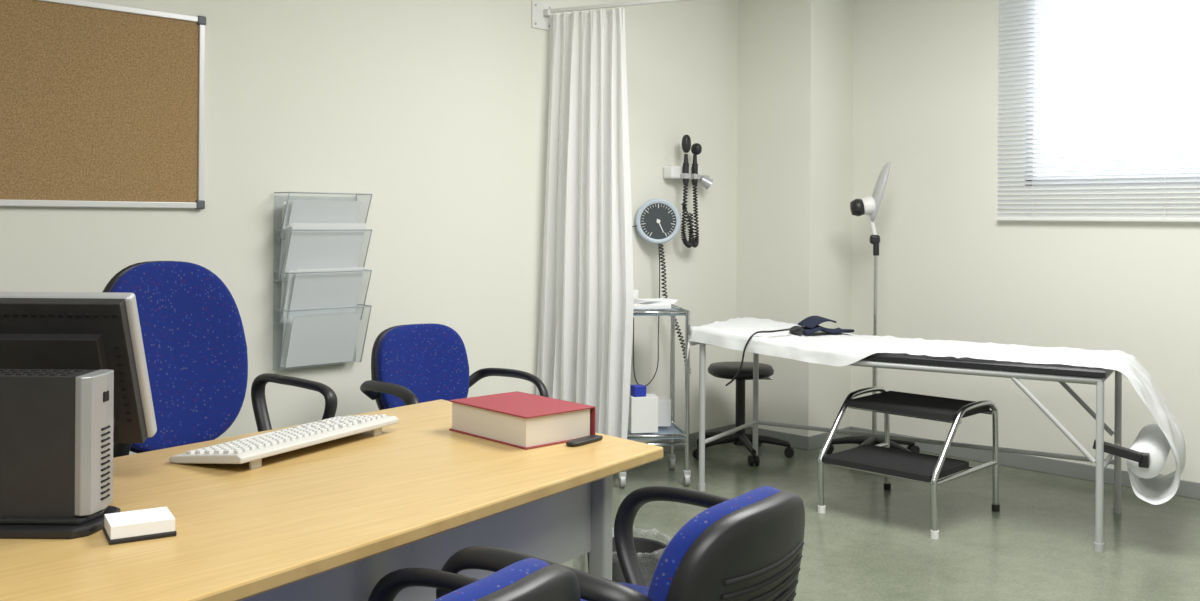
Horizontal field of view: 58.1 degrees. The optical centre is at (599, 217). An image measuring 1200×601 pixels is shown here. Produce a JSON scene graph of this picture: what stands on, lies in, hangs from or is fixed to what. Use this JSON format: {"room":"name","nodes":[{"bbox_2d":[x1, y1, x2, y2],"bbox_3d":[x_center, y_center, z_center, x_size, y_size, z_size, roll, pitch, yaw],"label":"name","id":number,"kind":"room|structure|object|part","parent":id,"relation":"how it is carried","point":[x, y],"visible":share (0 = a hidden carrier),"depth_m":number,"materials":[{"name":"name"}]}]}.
{"room":"examination room","nodes":[
{"label":"examination room","id":0,"kind":"room"},
{"bbox_2d":[0,0,737,454],"bbox_3d":[-1.972,-0.169,3.608,0.100,2.850,8.800,0,0,45],"label":"wall","id":1,"kind":"structure","parent":0,"point":[435,110],"depth_m":4.72,"materials":[{"name":"white paint"}]},
{"bbox_2d":[0,0,205,208],"bbox_3d":[-1.897,-0.393,3.591,0.028,0.716,1.206,0,0,45],"label":"corkboard","id":2,"kind":"object","parent":1,"relation":"attached to","point":[102,104],"visible":1,"depth_m":3.75,"materials":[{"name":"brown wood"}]},
{"bbox_2d":[273,192,372,370],"bbox_3d":[-1.104,0.247,4.314,0.123,0.695,0.375,0,0,45],"label":"file holder","id":3,"kind":"object","parent":1,"relation":"attached to","point":[356,194],"visible":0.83,"depth_m":4.24,"materials":[{"name":"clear plastic"}]},
{"bbox_2d":[279,227,285,278],"bbox_3d":[-1.126,0.139,4.329,0.032,0.206,0.336,0,0,45],"label":"paper sheet","id":4,"kind":"object","parent":3,"relation":"in","point":[283,232],"visible":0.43,"depth_m":4.21,"materials":[{"name":"white paper"}]},
{"bbox_2d":[280,273,286,322],"bbox_3d":[-1.134,0.311,4.333,0.023,0.200,0.319,0,0,45],"label":"paper sheet","id":5,"kind":"object","parent":3,"relation":"in","point":[284,282],"visible":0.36,"depth_m":4.22,"materials":[{"name":"white paper"}]},
{"bbox_2d":[281,202,285,235],"bbox_3d":[-1.124,0.009,4.340,0.020,0.144,0.335,0,0,45],"label":"paper sheet","id":6,"kind":"object","parent":3,"relation":"in","point":[284,203],"visible":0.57,"depth_m":4.22,"materials":[{"name":"white paper"}]},
{"bbox_2d":[280,317,289,366],"bbox_3d":[-1.130,0.487,4.330,0.027,0.198,0.314,0,0,45],"label":"paper sheet","id":7,"kind":"object","parent":3,"relation":"in","point":[285,318],"visible":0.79,"depth_m":4.23,"materials":[{"name":"white paper"}]},
{"bbox_2d":[281,226,289,278],"bbox_3d":[-1.117,0.136,4.324,0.042,0.210,0.328,0,0,45],"label":"paper sheet","id":8,"kind":"object","parent":3,"relation":"in","point":[287,227],"visible":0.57,"depth_m":4.21,"materials":[{"name":"white paper"}]},
{"bbox_2d":[283,224,292,276],"bbox_3d":[-1.101,0.132,4.311,0.066,0.218,0.330,0,0,45],"label":"paper sheet","id":9,"kind":"object","parent":3,"relation":"in","point":[291,225],"visible":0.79,"depth_m":4.19,"materials":[{"name":"white paper"}]},
{"bbox_2d":[284,316,292,367],"bbox_3d":[-1.113,0.485,4.323,0.044,0.203,0.303,0,0,45],"label":"paper sheet","id":10,"kind":"object","parent":3,"relation":"in","point":[291,317],"visible":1,"depth_m":4.21,"materials":[{"name":"white paper"}]},
{"bbox_2d":[282,271,295,322],"bbox_3d":[-1.106,0.309,4.313,0.058,0.206,0.325,0,0,45],"label":"paper sheet","id":11,"kind":"object","parent":3,"relation":"in","point":[291,279],"visible":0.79,"depth_m":4.20,"materials":[{"name":"white paper"}]},
{"bbox_2d":[281,201,359,238],"bbox_3d":[-1.111,0.008,4.318,0.044,0.148,0.332,0,0,45],"label":"paper sheet","id":12,"kind":"object","parent":3,"relation":"in","point":[289,205],"visible":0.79,"depth_m":4.21,"materials":[{"name":"white paper"}]},
{"bbox_2d":[285,312,360,367],"bbox_3d":[-1.101,0.483,4.310,0.062,0.207,0.303,0,0,45],"label":"paper sheet","id":13,"kind":"object","parent":3,"relation":"in","point":[315,339],"visible":1,"depth_m":4.30,"materials":[{"name":"white paper"}]},
{"bbox_2d":[288,200,360,225],"bbox_3d":[-1.100,0.006,4.310,0.058,0.151,0.305,0,0,45],"label":"paper sheet","id":14,"kind":"object","parent":3,"relation":"in","point":[302,211],"visible":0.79,"depth_m":4.30,"materials":[{"name":"white paper"}]},
{"bbox_2d":[283,223,365,279],"bbox_3d":[-1.094,0.131,4.304,0.078,0.221,0.326,0,0,45],"label":"paper sheet","id":15,"kind":"object","parent":3,"relation":"in","point":[307,249],"visible":0.79,"depth_m":4.29,"materials":[{"name":"white paper"}]},
{"bbox_2d":[288,267,363,316],"bbox_3d":[-1.092,0.306,4.310,0.073,0.212,0.302,0,0,45],"label":"paper sheet","id":16,"kind":"object","parent":3,"relation":"in","point":[329,289],"visible":0.79,"depth_m":4.30,"materials":[{"name":"white paper"}]},
{"bbox_2d":[531,0,690,30],"bbox_3d":[0.691,-0.970,4.722,2.226,0.130,0.125,0,0,27],"label":"rail","id":17,"kind":"object","parent":1,"relation":"attached to","point":[541,13],"visible":1,"depth_m":5.17,"materials":[{"name":"white plastic"}]},
{"bbox_2d":[536,6,633,438],"bbox_3d":[-0.074,0.040,5.091,0.490,2.059,0.128,0,0,27],"label":"curtain","id":18,"kind":"object","parent":17,"relation":"hanging from","point":[587,302],"visible":0.91,"depth_m":5.08,"materials":[{"name":"fabric"}]},
{"bbox_3d":[0.711,-0.993,4.735,2.200,0.018,0.022,0,0,27],"label":"rail","id":19,"kind":"part","parent":17,"relation":"part of","materials":[{"name":"white plastic"}]},
{"bbox_2d":[632,198,690,385],"bbox_3d":[0.292,0.389,5.714,0.366,0.985,0.147,0,0,-16],"label":"pressure gauge","id":20,"kind":"object","parent":1,"relation":"attached to","point":[657,220],"visible":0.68,"depth_m":5.68,"materials":[{"name":"grey plastic"}]},
{"bbox_2d":[663,135,712,247],"bbox_3d":[0.496,-0.144,5.913,0.130,0.615,0.320,0,0,45],"label":"otoscope set","id":21,"kind":"object","parent":1,"relation":"attached to","point":[686,173],"visible":1,"depth_m":5.87,"materials":[{"name":"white plastic"}]},
{"bbox_3d":[0.467,-0.314,5.844,0.044,0.275,0.052,0,0,45],"label":"handle","id":22,"kind":"part","parent":21,"relation":"part of","materials":[{"name":"black plastic"}]},
{"bbox_3d":[0.470,-0.009,5.866,0.048,0.343,0.100,0,0,45],"label":"coiled cord","id":23,"kind":"part","parent":21,"relation":"part of","materials":[{"name":"black plastic"}]},
{"bbox_3d":[0.514,-0.009,5.902,0.038,0.343,0.066,0,0,45],"label":"coiled cord","id":24,"kind":"part","parent":21,"relation":"part of","materials":[{"name":"black plastic"}]},
{"bbox_3d":[0.525,-0.292,5.892,0.060,0.232,0.048,0,0,45],"label":"handle","id":25,"kind":"part","parent":21,"relation":"part of","materials":[{"name":"black plastic"}]},
{"bbox_2d":[699,175,712,189],"bbox_3d":[0.579,-0.196,5.996,0.109,0.079,0.085,0,0,45],"label":"dispenser","id":26,"kind":"object","parent":21,"relation":"on","point":[704,180],"depth_m":5.96,"materials":[{"name":"silver metal"}]},
{"bbox_2d":[646,424,734,452],"bbox_3d":[-2.094,1.218,3.416,0.012,0.075,8.170,0,0,45],"label":"baseboard","id":27,"kind":"structure","parent":1,"relation":"attached to","point":[693,437],"depth_m":6.01,"materials":[{"name":"grey"}]},
{"bbox_2d":[735,0,853,435],"bbox_3d":[1.131,-0.147,6.282,0.505,2.850,0.430,0,0,45],"label":"wall column","id":28,"kind":"structure","parent":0,"point":[795,116],"depth_m":6.11,"materials":[{"name":"white paint"}]},
{"bbox_2d":[745,426,850,449],"bbox_3d":[1.117,1.240,6.278,0.529,0.075,0.442,0,0,45],"label":"baseboard","id":29,"kind":"structure","parent":28,"relation":"attached to","point":[796,441],"depth_m":6.02,"materials":[{"name":"grey"}]},
{"bbox_2d":[560,442,1199,600],"bbox_3d":[0.175,1.321,1.451,6.400,0.100,9.000,0,0,45],"label":"floor","id":30,"kind":"structure","parent":0,"point":[871,542],"depth_m":4.41,"materials":[{"name":"plastic"}]},
{"bbox_2d":[102,261,336,457],"bbox_3d":[-1.161,0.698,3.174,0.626,1.127,0.690,0,0,41],"label":"office chair","id":31,"kind":"object","parent":30,"relation":"on","point":[192,330],"visible":0.39,"depth_m":3.33,"materials":[{"name":"blue fabric"}]},
{"bbox_3d":[-1.371,0.663,2.985,0.440,0.322,0.126,0,0,41],"label":"armrest","id":32,"kind":"part","parent":31,"relation":"part of","materials":[{"name":"black plastic"}]},
{"bbox_3d":[-1.315,0.420,3.309,0.148,0.574,0.470,0,0,41],"label":"backrest","id":33,"kind":"part","parent":31,"relation":"part of","materials":[{"name":"blue fabric"}]},
{"bbox_3d":[-1.003,0.666,3.408,0.440,0.322,0.126,0,0,41],"label":"armrest","id":34,"kind":"part","parent":31,"relation":"part of","materials":[{"name":"black plastic"}]},
{"bbox_2d":[0,399,662,600],"bbox_3d":[-0.664,0.895,2.165,0.960,0.720,1.882,0,0,37],"label":"desk","id":35,"kind":"object","parent":30,"relation":"on","point":[326,521],"visible":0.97,"depth_m":2.06,"materials":[{"name":"brown wood"}]},
{"bbox_2d":[0,369,119,538],"bbox_3d":[-1.041,0.399,1.870,0.390,0.267,0.155,0,0,0],"label":"desktop computer","id":36,"kind":"object","parent":35,"relation":"on","point":[56,425],"visible":0.99,"depth_m":1.83,"materials":[{"name":"grey plastic"}]},
{"bbox_3d":[-0.872,0.386,1.871,0.034,0.235,0.098,0,0,0],"label":"panel","id":37,"kind":"part","parent":36,"relation":"part of","materials":[{"name":"grey"}]},
{"bbox_2d":[0,292,156,442],"bbox_3d":[-1.106,0.338,2.082,0.410,0.390,0.334,0,0,0],"label":"monitor","id":38,"kind":"object","parent":35,"relation":"on","point":[39,330],"visible":0.63,"depth_m":2.07,"materials":[{"name":"black plastic"}]},
{"bbox_2d":[103,507,176,544],"bbox_3d":[-0.779,0.520,1.828,0.104,0.030,0.090,0,0,-31],"label":"notepad","id":39,"kind":"object","parent":35,"relation":"on","point":[152,523],"visible":1,"depth_m":1.80,"materials":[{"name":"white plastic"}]},
{"bbox_2d":[103,527,176,544],"bbox_3d":[-0.779,0.531,1.828,0.104,0.008,0.090,0,0,-31],"label":"tray","id":40,"kind":"object","parent":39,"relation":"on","point":[135,534],"depth_m":1.79,"materials":[{"name":"black plastic"}]},
{"bbox_2d":[169,414,398,468],"bbox_3d":[-0.722,0.512,2.530,0.217,0.045,0.520,0,0,28],"label":"keyboard","id":41,"kind":"object","parent":35,"relation":"on","point":[252,449],"visible":1,"depth_m":2.42,"materials":[{"name":"grey plastic"}]},
{"bbox_3d":[-0.445,0.667,1.905,0.016,0.200,1.451,0,0,35],"label":"modesty panel","id":42,"kind":"part","parent":35,"relation":"part of","materials":[{"name":"grey metal"}]},
{"bbox_2d":[449,391,595,449],"bbox_3d":[-0.197,0.501,2.698,0.220,0.076,0.310,0,0,-43],"label":"book","id":43,"kind":"object","parent":35,"relation":"on","point":[518,419],"visible":0.9,"depth_m":2.62,"materials":[{"name":"red paper"}]},
{"bbox_2d":[566,435,602,445],"bbox_3d":[-0.037,0.534,2.594,0.036,0.010,0.120,0,0,37],"label":"phone","id":44,"kind":"object","parent":35,"relation":"on","point":[591,438],"visible":1,"depth_m":2.58,"materials":[{"name":"black plastic"}]},
{"bbox_3d":[0.001,0.915,2.490,0.050,0.690,0.032,0,0,45],"label":"leg","id":45,"kind":"part","parent":35,"relation":"part of","materials":[{"name":"grey paint"}]},
{"bbox_2d":[360,323,548,409],"bbox_3d":[-0.574,0.834,4.044,0.603,0.841,0.564,0,0,-41],"label":"chair","id":46,"kind":"object","parent":30,"relation":"on","point":[411,364],"visible":0.55,"depth_m":4.15,"materials":[{"name":"blue fabric"}]},
{"bbox_3d":[-0.744,0.707,3.852,0.103,0.246,0.451,0,0,-36],"label":"armrest","id":47,"kind":"part","parent":46,"relation":"part of","materials":[{"name":"black plastic"}]},
{"bbox_3d":[-0.694,0.601,4.184,0.400,0.376,0.129,0,0,-41],"label":"backrest","id":48,"kind":"part","parent":46,"relation":"part of","materials":[{"name":"blue fabric"}]},
{"bbox_3d":[-0.359,0.710,4.186,0.451,0.246,0.103,0,0,44],"label":"armrest","id":49,"kind":"part","parent":46,"relation":"part of","materials":[{"name":"black plastic"}]},
{"bbox_2d":[368,558,580,600],"bbox_3d":[-0.331,0.866,1.544,0.564,0.781,0.603,0,0,31],"label":"chair","id":50,"kind":"object","parent":30,"relation":"on","point":[528,579],"visible":1,"depth_m":1.48,"materials":[{"name":"black plastic"}]},
{"bbox_3d":[-0.226,0.716,1.779,0.451,0.237,0.103,0,0,36],"label":"armrest","id":51,"kind":"part","parent":50,"relation":"part of","materials":[{"name":"black plastic"}]},
{"bbox_3d":[-0.172,0.669,1.449,0.134,0.386,0.430,0,0,31],"label":"backrest","id":52,"kind":"part","parent":50,"relation":"part of","materials":[{"name":"blue fabric"}]},
{"bbox_2d":[436,486,804,600],"bbox_3d":[0.077,0.871,2.016,0.564,0.776,0.603,0,0,37],"label":"chair","id":53,"kind":"object","parent":30,"relation":"on","point":[748,546],"visible":0.94,"depth_m":1.81,"materials":[{"name":"black plastic"}]},
{"bbox_3d":[-0.100,0.702,1.832,0.451,0.263,0.103,0,0,32],"label":"armrest","id":54,"kind":"part","parent":53,"relation":"part of","materials":[{"name":"black plastic"}]},
{"bbox_3d":[0.042,0.805,2.043,0.470,0.090,0.470,0,0,37],"label":"seat","id":55,"kind":"part","parent":53,"relation":"part of","materials":[{"name":"blue fabric"}]},
{"bbox_3d":[0.206,0.704,2.239,0.451,0.263,0.103,0,0,42],"label":"armrest","id":56,"kind":"part","parent":53,"relation":"part of","materials":[{"name":"black plastic"}]},
{"bbox_3d":[0.226,0.687,1.905,0.136,0.405,0.430,0,0,37],"label":"backrest","id":57,"kind":"part","parent":53,"relation":"part of","materials":[{"name":"blue fabric"}]},
{"bbox_2d":[587,537,666,586],"bbox_3d":[0.075,1.085,3.048,0.334,0.362,0.303,0,0,45],"label":"waste bin","id":58,"kind":"object","parent":30,"relation":"on","point":[649,552],"visible":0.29,"depth_m":3.12,"materials":[{"name":"black"}]},
{"bbox_2d":[618,304,690,487],"bbox_3d":[0.237,0.854,5.283,0.344,0.835,0.404,0,0,-8],"label":"trolley","id":59,"kind":"object","parent":30,"relation":"on","point":[672,432],"visible":0.65,"depth_m":5.12,"materials":[{"name":"silver metal"}]},
{"bbox_2d":[634,289,637,298],"bbox_3d":[0.132,0.395,5.362,0.100,0.080,0.102,0,0,-8],"label":"tissue box","id":60,"kind":"object","parent":59,"relation":"on","point":[635,290],"visible":0.23,"depth_m":5.32,"materials":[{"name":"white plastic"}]},
{"bbox_2d":[628,394,657,432],"bbox_3d":[0.206,0.936,5.177,0.130,0.170,0.100,0,0,-8],"label":"carton","id":61,"kind":"object","parent":59,"relation":"on","point":[643,411],"visible":0.79,"depth_m":5.13,"materials":[{"name":"white cardboard"}]},
{"bbox_2d":[630,384,645,396],"bbox_3d":[0.183,0.825,5.164,0.060,0.050,0.060,0,0,-20],"label":"carton","id":62,"kind":"object","parent":61,"relation":"on","point":[639,390],"visible":1,"depth_m":5.14,"materials":[{"name":"blue"}]},
{"bbox_2d":[634,304,670,308],"bbox_3d":[0.233,0.424,5.226,0.200,0.024,0.150,0,0,-8],"label":"box","id":63,"kind":"object","parent":59,"relation":"on","point":[636,306],"visible":0.42,"depth_m":5.15,"materials":[{"name":"white cardboard"}]},
{"bbox_2d":[634,302,673,303],"bbox_3d":[0.252,0.410,5.229,0.190,0.003,0.130,0,0,-8],"label":"paper sheet","id":64,"kind":"object","parent":63,"relation":"on","point":[634,302],"visible":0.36,"depth_m":5.17,"materials":[{"name":"white paper"}]},
{"bbox_3d":[0.257,0.406,5.230,0.185,0.003,0.130,0,0,-13],"label":"paper sheet","id":65,"kind":"object","parent":64,"relation":"on","visible":0},
{"bbox_2d":[634,300,675,302],"bbox_3d":[0.262,0.403,5.231,0.180,0.003,0.130,0,0,-17],"label":"paper sheet","id":66,"kind":"object","parent":65,"relation":"on","point":[634,300],"visible":0.43,"depth_m":5.16,"materials":[{"name":"white paper"}]},
{"bbox_2d":[635,300,673,301],"bbox_3d":[0.267,0.400,5.231,0.175,0.003,0.130,0,0,-22],"label":"paper sheet","id":67,"kind":"object","parent":66,"relation":"on","point":[635,300],"visible":0.5,"depth_m":5.17,"materials":[{"name":"white paper"}]},
{"bbox_2d":[634,298,677,301],"bbox_3d":[0.272,0.396,5.232,0.170,0.003,0.130,0,0,-26],"label":"paper sheet","id":68,"kind":"object","parent":67,"relation":"on","point":[652,299],"visible":1,"depth_m":5.23,"materials":[{"name":"white paper"}]},
{"bbox_3d":[0.236,1.032,5.278,0.325,0.020,0.353,0,0,-8],"label":"rail","id":69,"kind":"part","parent":59,"relation":"part of","materials":[{"name":"silver metal"}]},
{"bbox_2d":[627,423,684,439],"bbox_3d":[0.236,1.042,5.278,0.310,0.012,0.340,0,0,-8],"label":"shelf","id":70,"kind":"object","parent":59,"relation":"attached to","point":[674,431],"depth_m":5.13,"materials":[{"name":"silver metal"}]},
{"bbox_2d":[633,307,685,315],"bbox_3d":[0.240,0.457,5.278,0.310,0.012,0.340,0,0,-8],"label":"shelf","id":71,"kind":"object","parent":59,"relation":"attached to","point":[674,311],"depth_m":5.12,"materials":[{"name":"silver metal"}]},
{"bbox_3d":[0.240,0.447,5.278,0.325,0.020,0.353,0,0,-8],"label":"rail","id":72,"kind":"part","parent":59,"relation":"part of","materials":[{"name":"silver metal"}]},
{"bbox_2d":[657,396,670,425],"bbox_3d":[0.282,0.957,5.345,0.120,0.130,0.110,0,0,-8],"label":"carton","id":73,"kind":"object","parent":59,"relation":"on","point":[664,403],"visible":0.49,"depth_m":5.29,"materials":[{"name":"white cardboard"}]},
{"bbox_3d":[0.236,1.072,5.278,0.325,0.020,0.353,0,0,-8],"label":"rail","id":74,"kind":"part","parent":59,"relation":"part of","materials":[{"name":"silver metal"}]},
{"bbox_3d":[0.367,0.820,5.468,0.023,0.755,0.023,0,0,-8],"label":"leg","id":75,"kind":"part","parent":59,"relation":"part of","materials":[{"name":"silver metal"}]},
{"bbox_3d":[0.415,0.820,5.131,0.023,0.755,0.023,0,0,-8],"label":"leg","id":76,"kind":"part","parent":59,"relation":"part of","materials":[{"name":"silver metal"}]},
{"bbox_2d":[692,361,793,465],"bbox_3d":[0.744,1.030,5.835,0.534,0.490,0.559,0,0,45],"label":"stool","id":77,"kind":"object","parent":30,"relation":"on","point":[725,370],"visible":0.76,"depth_m":5.77,"materials":[{"name":"black plastic"}]},
{"bbox_3d":[0.758,0.820,5.821,0.356,0.070,0.356,0,0,45],"label":"seat","id":78,"kind":"part","parent":77,"relation":"part of","materials":[{"name":"black leather"}]},
{"bbox_2d":[826,162,919,453],"bbox_3d":[1.475,0.490,5.803,0.521,1.580,0.497,0,0,0],"label":"lamp","id":79,"kind":"object","parent":30,"relation":"on","point":[869,206],"visible":0.74,"depth_m":5.77,"materials":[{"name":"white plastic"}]},
{"bbox_3d":[1.379,-0.056,5.785,0.070,0.095,0.096,0,0,0],"label":"handle knob","id":80,"kind":"part","parent":79,"relation":"part of","materials":[{"name":"black plastic"}]},
{"bbox_3d":[1.498,-0.136,5.785,0.109,0.327,0.116,0,0,0],"label":"lamp shade","id":81,"kind":"part","parent":79,"relation":"part of","materials":[{"name":"white plastic"}]},
{"bbox_2d":[818,386,999,538],"bbox_3d":[1.345,1.029,4.702,0.559,0.501,0.606,0,0,44],"label":"step stool","id":82,"kind":"object","parent":30,"relation":"on","point":[880,459],"visible":1,"depth_m":4.64,"materials":[{"name":"silver metal"}]},
{"bbox_3d":[1.155,1.022,4.883,0.025,0.489,0.602,0,0,44],"label":"frame","id":83,"kind":"part","parent":82,"relation":"part of","materials":[{"name":"silver metal"}]},
{"bbox_3d":[1.533,1.025,4.518,0.025,0.489,0.602,0,0,44],"label":"frame","id":84,"kind":"part","parent":82,"relation":"part of","materials":[{"name":"silver metal"}]},
{"bbox_2d":[696,342,1149,551],"bbox_3d":[1.418,0.903,4.849,1.918,0.754,0.666,0,0,31],"label":"examination table","id":85,"kind":"object","parent":30,"relation":"on","point":[1063,374],"visible":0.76,"depth_m":4.48,"materials":[{"name":"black metal"}]},
{"bbox_3d":[0.478,0.927,5.054,0.036,0.692,0.036,0,0,31],"label":"leg","id":86,"kind":"part","parent":85,"relation":"part of","materials":[{"name":"grey paint"}]},
{"bbox_3d":[0.806,0.930,5.592,0.036,0.692,0.036,0,0,31],"label":"leg","id":87,"kind":"part","parent":85,"relation":"part of","materials":[{"name":"grey paint"}]},
{"bbox_3d":[1.355,0.603,4.889,1.747,0.078,0.657,0,0,31],"label":"frame","id":88,"kind":"part","parent":85,"relation":"part of","materials":[{"name":"grey paint"}]},
{"bbox_2d":[687,317,1185,504],"bbox_3d":[1.440,0.795,4.811,2.055,0.572,0.678,0,0,31],"label":"paper roll","id":89,"kind":"object","parent":85,"relation":"on","point":[819,347],"visible":0.97,"depth_m":4.65,"materials":[{"name":"white paper"}]},
{"bbox_2d":[725,316,853,385],"bbox_3d":[0.909,0.628,5.106,0.710,0.304,0.171,0,0,-30],"label":"blood pressure cuff","id":90,"kind":"object","parent":89,"relation":"on","point":[809,325],"visible":1,"depth_m":5.16,"materials":[{"name":"blue fabric"}]},
{"bbox_3d":[0.928,0.532,5.099,0.080,0.048,0.048,0,0,-30],"label":"bulb","id":91,"kind":"part","parent":90,"relation":"part of","materials":[{"name":"black plastic"}]},
{"bbox_3d":[1.357,0.569,4.888,1.770,0.087,0.660,0,0,31],"label":"mattress","id":92,"kind":"part","parent":85,"relation":"part of","materials":[{"name":"black leather"}]},
{"bbox_3d":[1.929,0.958,4.168,0.036,0.652,0.036,0,0,31],"label":"leg","id":93,"kind":"part","parent":85,"relation":"part of","materials":[{"name":"grey paint"}]},
{"bbox_3d":[2.257,0.960,4.706,0.036,0.652,0.036,0,0,31],"label":"leg","id":94,"kind":"part","parent":85,"relation":"part of","materials":[{"name":"grey paint"}]},
{"bbox_2d":[851,0,1199,482],"bbox_3d":[3.296,-0.132,4.562,6.000,2.850,0.200,0,0,45],"label":"wall","id":95,"kind":"structure","parent":0,"point":[925,72],"depth_m":5.72,"materials":[{"name":"white paint"}]},
{"bbox_2d":[851,426,1199,498],"bbox_3d":[3.390,1.256,4.309,5.495,0.075,0.012,0,0,45],"label":"baseboard","id":96,"kind":"structure","parent":95,"relation":"attached to","point":[1189,489],"depth_m":5.46,"materials":[{"name":"grey"}]},
{"bbox_2d":[1025,0,1199,185],"bbox_3d":[2.731,-0.736,5.040,1.480,1.150,0.060,0,0,45],"label":"window","id":97,"kind":"structure","parent":95,"relation":"in","point":[1027,0],"depth_m":5.28,"materials":[{"name":"white glass"}]},
{"bbox_2d":[996,0,1199,221],"bbox_3d":[2.642,-0.672,5.036,1.630,1.379,0.045,0,0,45],"label":"window blind","id":98,"kind":"object","parent":97,"relation":"attached to","point":[1032,216],"visible":1,"depth_m":5.25,"materials":[{"name":"white plastic"}]},
{"bbox_3d":[2.194,-0.665,5.465,0.002,1.340,0.002,0,0,45],"label":"cord","id":99,"kind":"part","parent":98,"relation":"part of","materials":[{"name":"white fabric"}]},
{"bbox_3d":[2.638,0.008,5.036,1.630,0.018,0.022,0,0,45],"label":"rail","id":100,"kind":"part","parent":98,"relation":"part of","materials":[{"name":"white plastic"}]},
{"bbox_3d":[2.632,-0.662,5.026,0.002,1.340,0.002,0,0,45],"label":"cord","id":101,"kind":"part","parent":98,"relation":"part of","materials":[{"name":"white fabric"}]}
]}

